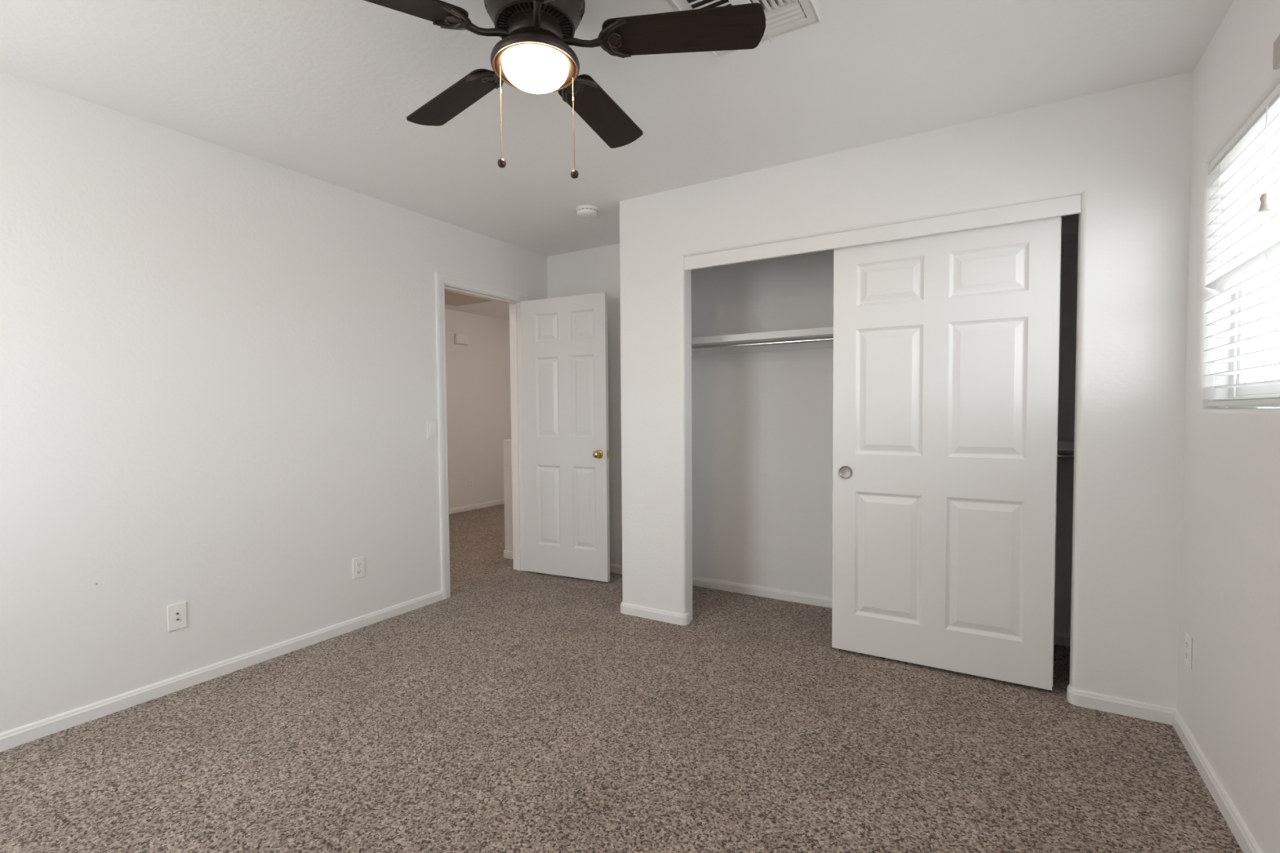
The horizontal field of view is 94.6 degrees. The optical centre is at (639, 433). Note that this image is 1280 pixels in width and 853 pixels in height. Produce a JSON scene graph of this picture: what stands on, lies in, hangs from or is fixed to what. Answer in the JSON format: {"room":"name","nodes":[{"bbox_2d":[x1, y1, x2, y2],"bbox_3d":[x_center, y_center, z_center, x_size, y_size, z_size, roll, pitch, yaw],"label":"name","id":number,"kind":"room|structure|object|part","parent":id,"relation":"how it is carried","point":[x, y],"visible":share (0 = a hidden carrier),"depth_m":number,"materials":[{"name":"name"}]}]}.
{"room":"empty bedroom","nodes":[
{"label":"empty bedroom","id":0,"kind":"room"},
{"bbox_2d":[0,71,547,733],"bbox_3d":[-1.285,-0.146,3.912,0.115,2.440,6.680,1,2,31],"label":"wall","id":1,"kind":"structure","parent":0,"point":[219,380],"depth_m":2.62,"materials":[{"name":"white paint"}]},
{"bbox_2d":[167,601,186,631],"bbox_3d":[-2.026,0.803,2.586,0.010,0.114,0.070,1,2,31],"label":"jack plate","id":2,"kind":"object","parent":1,"relation":"attached to","point":[176,613],"visible":1,"depth_m":2.58,"materials":[{"name":"white plastic"}]},
{"bbox_2d":[0,590,442,751],"bbox_3d":[-2.111,1.103,2.452,0.013,0.062,3.211,1,2,31],"label":"baseboard","id":3,"kind":"structure","parent":1,"relation":"attached to","point":[23,735],"depth_m":2.62,"materials":[{"name":"white paint"}]},
{"bbox_2d":[352,556,364,579],"bbox_3d":[-1.582,0.758,3.322,0.008,0.114,0.070,1,2,31],"label":"wall outlet","id":4,"kind":"object","parent":1,"relation":"attached to","point":[357,563],"visible":1,"depth_m":3.32,"materials":[{"name":"white plastic"}]},
{"bbox_2d":[355,568,361,574],"bbox_3d":[-1.580,0.778,3.321,0.003,0.027,0.034,1,2,31],"label":"receptacle","id":5,"kind":"object","parent":4,"relation":"attached to","point":[358,571],"depth_m":3.32,"materials":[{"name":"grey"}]},
{"bbox_2d":[355,561,361,567],"bbox_3d":[-1.581,0.738,3.320,0.003,0.027,0.034,1,2,31],"label":"receptacle","id":6,"kind":"object","parent":4,"relation":"attached to","point":[358,564],"depth_m":3.32,"materials":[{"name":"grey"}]},
{"bbox_2d":[426,420,435,439],"bbox_3d":[-1.318,-0.023,3.738,0.010,0.114,0.070,1,2,31],"label":"light switch","id":7,"kind":"object","parent":1,"relation":"attached to","point":[431,424],"visible":1,"depth_m":3.73,"materials":[{"name":"white plastic"}]},
{"bbox_2d":[435,271,528,599],"bbox_3d":[-1.121,0.009,4.186,0.149,2.107,0.859,1,2,31],"label":"door frame","id":8,"kind":"structure","parent":1,"relation":"attached to","point":[443,282],"depth_m":4.15,"materials":[{"name":"white paint"}]},
{"bbox_2d":[520,292,609,582],"bbox_3d":[-0.547,0.032,4.272,0.732,2.014,0.151,1,2,26],"label":"door","id":9,"kind":"structure","parent":1,"relation":"in","point":[565,340],"depth_m":4.24,"materials":[{"name":"white paint"}]},
{"bbox_3d":[-0.299,0.147,4.104,0.064,0.064,0.058,1,2,26],"label":"knob","id":10,"kind":"part","parent":9,"relation":"part of","materials":[{"name":"gold metal"}]},
{"bbox_3d":[-0.222,0.146,4.119,0.010,0.058,0.023,1,2,26],"label":"latch plate","id":11,"kind":"part","parent":9,"relation":"part of","materials":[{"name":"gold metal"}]},
{"bbox_2d":[444,289,493,306],"bbox_3d":[-2.027,-1.443,6.309,0.600,0.013,0.680,1,2,31],"label":"ceiling","id":12,"kind":"structure","parent":0,"point":[451,298],"depth_m":6.36,"materials":[{"name":"beige paint"}]},
{"bbox_2d":[444,308,511,508],"bbox_3d":[-3.035,-0.206,5.905,0.115,2.440,5.080,1,2,31],"label":"wall","id":13,"kind":"structure","parent":0,"point":[478,395],"depth_m":7.42,"materials":[{"name":"white paint"}]},
{"bbox_2d":[453,333,469,345],"bbox_3d":[-2.160,-1.139,7.171,0.048,0.124,0.200,1,2,31],"label":"door chime","id":14,"kind":"object","parent":13,"relation":"attached to","point":[464,340],"visible":1,"depth_m":7.14,"materials":[{"name":"beige plastic"}]},
{"bbox_2d":[468,478,473,488],"bbox_3d":[-2.100,0.625,7.352,0.008,0.114,0.070,1,2,31],"label":"wall outlet","id":15,"kind":"object","parent":13,"relation":"attached to","point":[471,481],"visible":1,"depth_m":7.35,"materials":[{"name":"white plastic"}]},
{"bbox_2d":[448,498,504,514],"bbox_3d":[-1.974,0.999,5.259,2.400,0.062,4.950,1,2,31],"label":"baseboard","id":16,"kind":"structure","parent":13,"relation":"attached to","point":[463,508],"depth_m":7.42,"materials":[{"name":"white paint"}]},
{"bbox_2d":[503,439,512,551],"bbox_3d":[-0.967,0.544,4.874,0.320,0.985,0.115,1,2,31],"label":"wall","id":17,"kind":"structure","parent":0,"point":[507,442],"depth_m":4.88,"materials":[{"name":"white paint"}]},
{"bbox_2d":[503,550,513,559],"bbox_3d":[-0.975,1.006,4.888,0.330,0.062,0.125,1,2,31],"label":"baseboard","id":18,"kind":"structure","parent":17,"relation":"attached to","point":[507,554],"depth_m":4.88,"materials":[{"name":"white paint"}]},
{"bbox_2d":[0,0,1234,319],"bbox_3d":[-0.742,-1.407,3.531,6.476,0.100,6.920,1,2,31],"label":"ceiling","id":19,"kind":"structure","parent":0,"point":[326,91],"depth_m":2.21,"materials":[{"name":"white paint"}]},
{"bbox_2d":[364,0,765,178],"bbox_3d":[-0.298,-1.018,1.702,1.220,0.556,1.213,-1,1,31],"label":"ceiling fan","id":20,"kind":"object","parent":19,"relation":"hanging from","point":[534,54],"visible":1,"depth_m":1.63,"materials":[{"name":"brown wood"}]},
{"bbox_3d":[-0.655,-1.090,1.454,0.445,0.006,0.139,-1,13,-30],"label":"blade","id":21,"kind":"part","parent":20,"relation":"part of","materials":[{"name":"brown wood"}]},
{"bbox_3d":[-0.608,-1.096,1.942,0.445,0.006,0.139,0,13,41],"label":"blade","id":22,"kind":"part","parent":20,"relation":"part of","materials":[{"name":"brown wood"}]},
{"bbox_3d":[-0.409,-1.091,1.600,0.125,0.037,0.022,-1,13,-31],"label":"blade arm","id":23,"kind":"part","parent":20,"relation":"part of","materials":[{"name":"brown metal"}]},
{"bbox_3d":[-0.391,-0.901,1.658,0.005,0.260,0.005,-1,1,31],"label":"pull chain","id":24,"kind":"part","parent":20,"relation":"part of","materials":[{"name":"gold metal"}]},
{"bbox_3d":[-0.388,-0.759,1.659,0.024,0.025,0.024,-1,1,31],"label":"pull knob","id":25,"kind":"part","parent":20,"relation":"part of","materials":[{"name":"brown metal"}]},
{"bbox_3d":[-0.294,-1.011,1.667,0.183,0.062,0.183,-1,1,31],"label":"lamp shade","id":26,"kind":"part","parent":20,"relation":"part of","materials":[{"name":"white glass"}]},
{"bbox_3d":[-0.268,-1.093,1.537,0.022,0.037,0.125,11,-2,-12],"label":"blade arm","id":27,"kind":"part","parent":20,"relation":"part of","materials":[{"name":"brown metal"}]},
{"bbox_3d":[-0.193,-0.903,1.713,0.005,0.277,0.005,-1,1,31],"label":"pull chain","id":28,"kind":"part","parent":20,"relation":"part of","materials":[{"name":"gold metal"}]},
{"bbox_3d":[-0.190,-0.753,1.714,0.024,0.025,0.024,-1,1,31],"label":"pull knob","id":29,"kind":"part","parent":20,"relation":"part of","materials":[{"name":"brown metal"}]},
{"bbox_3d":[-0.165,-1.096,1.652,0.125,0.037,0.022,-1,-11,5],"label":"blade arm","id":30,"kind":"part","parent":20,"relation":"part of","materials":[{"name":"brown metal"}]},
{"bbox_3d":[-0.129,-1.105,2.049,0.139,0.006,0.445,-14,-5,23],"label":"blade","id":31,"kind":"part","parent":20,"relation":"part of","materials":[{"name":"brown wood"}]},
{"bbox_3d":[0.120,-1.104,1.626,0.445,0.006,0.139,-1,-11,5],"label":"blade","id":32,"kind":"part","parent":20,"relation":"part of","materials":[{"name":"brown wood"}]},
{"bbox_2d":[576,204,598,217],"bbox_3d":[-0.322,-1.340,3.584,0.134,0.044,0.134,1,2,31],"label":"smoke detector","id":33,"kind":"object","parent":19,"relation":"attached to","point":[584,211],"visible":1,"depth_m":3.54,"materials":[{"name":"white plastic"}]},
{"bbox_2d":[671,0,821,57],"bbox_3d":[0.325,-1.284,1.797,0.355,0.034,0.355,1,2,31],"label":"ceiling vent","id":34,"kind":"object","parent":19,"relation":"in","point":[783,17],"visible":0.58,"depth_m":1.81,"materials":[{"name":"white metal"}]},
{"bbox_3d":[0.421,-1.288,1.924,0.022,0.030,0.007,-1,2,-13],"label":"damper lever","id":35,"kind":"part","parent":34,"relation":"part of","materials":[{"name":"white metal"}]},
{"bbox_2d":[0,503,1243,852],"bbox_3d":[-0.723,1.131,3.624,6.476,0.100,6.920,1,2,31],"label":"floor","id":36,"kind":"structure","parent":0,"point":[513,711],"depth_m":2.11,"materials":[{"name":"carpet"}]},
{"bbox_2d":[546,213,1078,634],"bbox_3d":[0.870,-0.159,3.820,3.666,2.440,0.115,1,2,31],"label":"wall","id":37,"kind":"structure","parent":0,"point":[762,422],"depth_m":3.80,"materials":[{"name":"white paint"}]},
{"bbox_2d":[691,326,833,355],"bbox_3d":[0.850,-0.558,3.571,1.358,0.084,0.304,1,2,31],"label":"closet shelf","id":38,"kind":"object","parent":37,"relation":"attached to","point":[819,332],"visible":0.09,"depth_m":3.62,"materials":[{"name":"white paint"}]},
{"bbox_2d":[691,336,833,350],"bbox_3d":[0.791,-0.532,3.476,1.320,0.052,0.052,1,2,31],"label":"closet rod","id":39,"kind":"object","parent":38,"relation":"attached to","point":[822,339],"visible":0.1,"depth_m":3.50,"materials":[{"name":"silver metal"}]},
{"bbox_2d":[1057,439,1074,453],"bbox_3d":[1.891,0.073,2.966,1.026,0.084,0.304,1,2,31],"label":"closet shelf","id":40,"kind":"object","parent":37,"relation":"attached to","point":[1064,446],"visible":0.02,"depth_m":2.75,"materials":[{"name":"white paint"}]},
{"bbox_2d":[1057,453,1074,458],"bbox_3d":[1.832,0.104,2.871,0.988,0.052,0.052,1,2,31],"label":"closet rod","id":41,"kind":"object","parent":40,"relation":"attached to","point":[1060,455],"visible":0.02,"depth_m":2.76,"materials":[{"name":"silver metal"}]},
{"bbox_2d":[618,71,1193,708],"bbox_3d":[0.987,-0.126,2.909,2.521,2.440,0.115,1,2,31],"label":"wall","id":42,"kind":"structure","parent":0,"point":[1126,150],"depth_m":2.37,"materials":[{"name":"white paint"}]},
{"bbox_2d":[609,563,1070,646],"bbox_3d":[0.659,1.044,3.501,3.666,0.062,0.733,1,2,31],"label":"baseboard","id":43,"kind":"structure","parent":42,"relation":"attached to","point":[1060,638],"depth_m":3.68,"materials":[{"name":"white paint"}]},
{"bbox_2d":[684,194,1081,270],"bbox_3d":[1.007,-0.930,2.821,1.771,0.072,0.018,1,2,31],"label":"trim","id":44,"kind":"structure","parent":42,"relation":"attached to","point":[1069,205],"depth_m":2.70,"materials":[{"name":"white paint"}]},
{"bbox_3d":[1.039,-0.954,2.874,1.769,0.027,0.062,1,2,31],"label":"door track","id":45,"kind":"object","parent":42,"relation":"attached to","visible":0},
{"bbox_2d":[831,216,1061,690],"bbox_3d":[1.351,0.088,2.703,0.908,1.985,0.042,1,2,31],"label":"door","id":46,"kind":"structure","parent":45,"relation":"hanging from","point":[946,344],"depth_m":2.66,"materials":[{"name":"white paint"}]},
{"bbox_3d":[1.008,0.192,2.896,0.065,0.065,0.009,1,2,31],"label":"finger pull","id":47,"kind":"part","parent":46,"relation":"part of","materials":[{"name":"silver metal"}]},
{"bbox_2d":[1052,217,1062,687],"bbox_3d":[1.379,0.087,2.738,0.908,1.985,0.034,1,2,31],"label":"door","id":48,"kind":"structure","parent":45,"relation":"hanging from","point":[1061,217],"depth_m":2.49,"materials":[{"name":"white paint"}]},
{"bbox_2d":[1176,0,1279,852],"bbox_3d":[1.389,-0.059,0.984,0.160,2.440,4.435,1,2,31],"label":"wall","id":49,"kind":"structure","parent":0,"point":[1228,700],"depth_m":1.78,"materials":[{"name":"white paint"}]},
{"bbox_2d":[1066,684,1262,852],"bbox_3d":[0.985,1.140,0.824,0.336,0.062,3.630,1,2,31],"label":"baseboard","id":50,"kind":"structure","parent":49,"relation":"attached to","point":[1242,833],"depth_m":2.12,"materials":[{"name":"white paint"}]},
{"bbox_2d":[1184,631,1192,669],"bbox_3d":[1.961,0.776,2.113,0.008,0.114,0.070,1,2,31],"label":"wall outlet","id":51,"kind":"object","parent":49,"relation":"attached to","point":[1188,647],"visible":1,"depth_m":2.10,"materials":[{"name":"white plastic"}]},
{"bbox_2d":[1185,651,1188,660],"bbox_3d":[1.959,0.796,2.115,0.003,0.027,0.034,1,2,31],"label":"receptacle","id":52,"kind":"object","parent":51,"relation":"attached to","point":[1186,652],"depth_m":2.11,"materials":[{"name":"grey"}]},
{"bbox_2d":[1185,640,1188,648],"bbox_3d":[1.959,0.756,2.114,0.003,0.027,0.034,1,2,31],"label":"receptacle","id":53,"kind":"object","parent":51,"relation":"attached to","point":[1186,641],"depth_m":2.11,"materials":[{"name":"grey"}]},
{"bbox_2d":[1228,235,1279,408],"bbox_3d":[1.480,-0.467,1.058,0.070,0.837,2.184,1,2,31],"label":"window","id":54,"kind":"structure","parent":49,"relation":"in","point":[1267,390],"depth_m":1.95,"materials":[{"name":"white glass"}]},
{"bbox_2d":[1202,83,1279,406],"bbox_3d":[1.403,-0.470,1.106,0.072,0.831,2.163,1,2,31],"label":"window blind","id":55,"kind":"object","parent":54,"relation":"attached to","point":[1248,165],"visible":1,"depth_m":1.74,"materials":[{"name":"white plastic"}]},
{"bbox_3d":[1.904,-0.496,1.914,0.053,0.788,0.002,1,2,31],"label":"ladder cord","id":56,"kind":"part","parent":55,"relation":"part of","materials":[{"name":"white fabric"}]},
{"bbox_3d":[1.415,-0.064,1.115,0.050,0.018,2.153,1,2,31],"label":"rail","id":57,"kind":"part","parent":55,"relation":"part of","materials":[{"name":"white plastic"}]},
{"bbox_3d":[1.657,-0.750,1.562,0.004,0.230,0.012,1,2,31],"label":"lift cord","id":58,"kind":"part","parent":55,"relation":"part of","materials":[{"name":"white fabric"}]},
{"bbox_3d":[1.649,-0.515,1.552,0.024,0.121,0.008,-2,3,-37],"label":"loose cord","id":59,"kind":"part","parent":55,"relation":"part of","materials":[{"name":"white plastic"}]},
{"bbox_2d":[1272,34,1279,69],"bbox_3d":[1.556,-0.927,1.424,0.030,0.070,0.055,1,2,31],"label":"wall bracket","id":60,"kind":"object","parent":49,"relation":"attached to","point":[1276,60],"visible":1,"depth_m":1.43,"materials":[{"name":"beige plastic"}]}
]}

